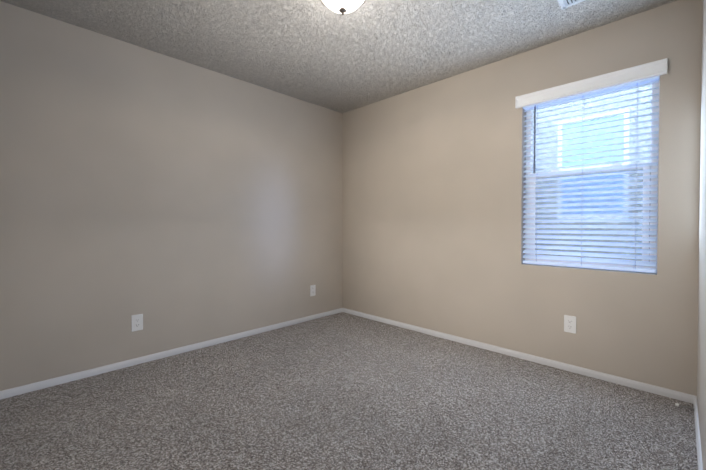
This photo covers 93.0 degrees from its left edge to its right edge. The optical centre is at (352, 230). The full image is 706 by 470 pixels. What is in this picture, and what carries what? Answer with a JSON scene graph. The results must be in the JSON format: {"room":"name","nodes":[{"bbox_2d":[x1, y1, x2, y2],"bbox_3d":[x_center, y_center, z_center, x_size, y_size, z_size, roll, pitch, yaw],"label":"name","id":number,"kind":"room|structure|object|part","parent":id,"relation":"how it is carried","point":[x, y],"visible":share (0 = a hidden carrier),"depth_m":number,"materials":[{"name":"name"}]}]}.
{"room":"empty bedroom","nodes":[
{"label":"empty bedroom","id":0,"kind":"room"},
{"bbox_2d":[0,1,342,390],"bbox_3d":[-1.212,-0.137,3.125,0.140,2.560,3.230,1,1,44],"label":"wall","id":1,"kind":"structure","parent":0,"point":[176,203],"depth_m":2.60,"materials":[{"name":"paint"}]},
{"bbox_2d":[131,314,142,331],"bbox_3d":[-1.660,0.711,2.575,0.007,0.124,0.076,1,1,44],"label":"electrical outlet","id":2,"kind":"object","parent":1,"relation":"attached to","point":[136,322],"visible":1,"depth_m":2.57,"materials":[{"name":"white plastic"}]},
{"bbox_2d":[0,308,343,399],"bbox_3d":[-1.161,1.002,3.085,0.013,0.053,2.880,1,1,44],"label":"baseboard","id":3,"kind":"structure","parent":1,"relation":"attached to","point":[31,387],"depth_m":2.61,"materials":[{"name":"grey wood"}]},
{"bbox_2d":[310,285,315,295],"bbox_3d":[-0.455,0.685,3.803,0.007,0.124,0.076,1,1,44],"label":"electrical outlet","id":4,"kind":"object","parent":1,"relation":"attached to","point":[312,290],"visible":1,"depth_m":3.80,"materials":[{"name":"white plastic"}]},
{"bbox_2d":[0,0,677,113],"bbox_3d":[-0.070,-1.461,1.985,3.340,0.120,3.230,1,1,44],"label":"ceiling","id":5,"kind":"structure","parent":0,"point":[319,53],"depth_m":2.39,"materials":[{"name":"white paint"}]},
{"bbox_2d":[320,0,365,15],"bbox_3d":[-0.059,-1.325,1.944,0.304,0.151,0.304,1,1,44],"label":"ceiling light","id":6,"kind":"object","parent":5,"relation":"attached to","point":[342,7],"visible":1,"depth_m":1.93,"materials":[{"name":"white glass"}]},
{"bbox_2d":[557,0,584,9],"bbox_3d":[1.381,-1.393,1.929,0.350,0.012,0.200,1,1,44],"label":"ceiling vent","id":7,"kind":"object","parent":5,"relation":"in","point":[564,4],"visible":1,"depth_m":2.05,"materials":[{"name":"grey metal"}]},
{"bbox_2d":[0,312,697,469],"bbox_3d":[-0.070,1.099,2.023,3.340,0.120,3.230,1,1,44],"label":"floor","id":8,"kind":"structure","parent":0,"point":[342,391],"depth_m":1.90,"materials":[{"name":"carpet"}]},
{"bbox_2d":[342,0,702,395],"bbox_3d":[1.012,-0.137,3.107,3.340,2.560,0.140,1,1,44],"label":"wall","id":9,"kind":"structure","parent":0,"point":[433,203],"depth_m":2.75,"materials":[{"name":"paint"}]},
{"bbox_2d":[344,308,687,401],"bbox_3d":[0.959,1.002,3.070,3.060,0.053,0.013,1,1,44],"label":"baseboard","id":10,"kind":"structure","parent":9,"relation":"attached to","point":[657,390],"depth_m":2.57,"materials":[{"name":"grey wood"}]},
{"bbox_2d":[564,315,575,333],"bbox_3d":[1.589,0.688,2.451,0.076,0.124,0.007,1,1,44],"label":"electrical outlet","id":11,"kind":"object","parent":9,"relation":"attached to","point":[569,324],"visible":1,"depth_m":2.45,"materials":[{"name":"white plastic"}]},
{"bbox_2d":[515,58,667,272],"bbox_3d":[1.671,-0.393,2.433,0.886,1.342,0.164,1,1,44],"label":"window blind","id":12,"kind":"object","parent":9,"relation":"in","point":[638,76],"depth_m":2.37,"materials":[{"name":"white plastic"}]},
{"bbox_3d":[1.703,-0.386,2.460,0.732,1.178,0.036,1,1,44],"label":"glass","id":13,"kind":"part","parent":12,"relation":"part of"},
{"bbox_2d":[697,0,705,469],"bbox_3d":[1.073,-0.104,0.884,0.140,2.560,3.230,1,1,44],"label":"wall","id":14,"kind":"structure","parent":0,"point":[701,371],"depth_m":1.65,"materials":[{"name":"paint"}]},
{"bbox_2d":[688,394,702,469],"bbox_3d":[1.015,1.034,0.951,0.013,0.053,2.880,1,1,44],"label":"baseboard","id":15,"kind":"structure","parent":14,"relation":"attached to","point":[692,399],"depth_m":1.68,"materials":[{"name":"grey wood"}]},
{"bbox_2d":[675,403,693,410],"bbox_3d":[1.899,1.011,1.916,0.077,0.022,0.022,1,1,44],"label":"door stop","id":16,"kind":"object","parent":15,"relation":"attached to","point":[679,405],"visible":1,"depth_m":1.91,"materials":[{"name":"grey metal"}]},
{"bbox_3d":[2.398,1.537,3.874,16.000,0.350,2.860,1,1,44],"label":"yard","id":17,"kind":"structure","parent":0,"visible":0},
{"bbox_2d":[533,85,651,259],"bbox_3d":[3.494,-1.004,4.954,16.000,5.200,0.330,1,1,44],"label":"window","id":18,"kind":"structure","parent":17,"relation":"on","point":[630,96],"depth_m":4.79,"materials":[{"name":"paint"}]}
]}

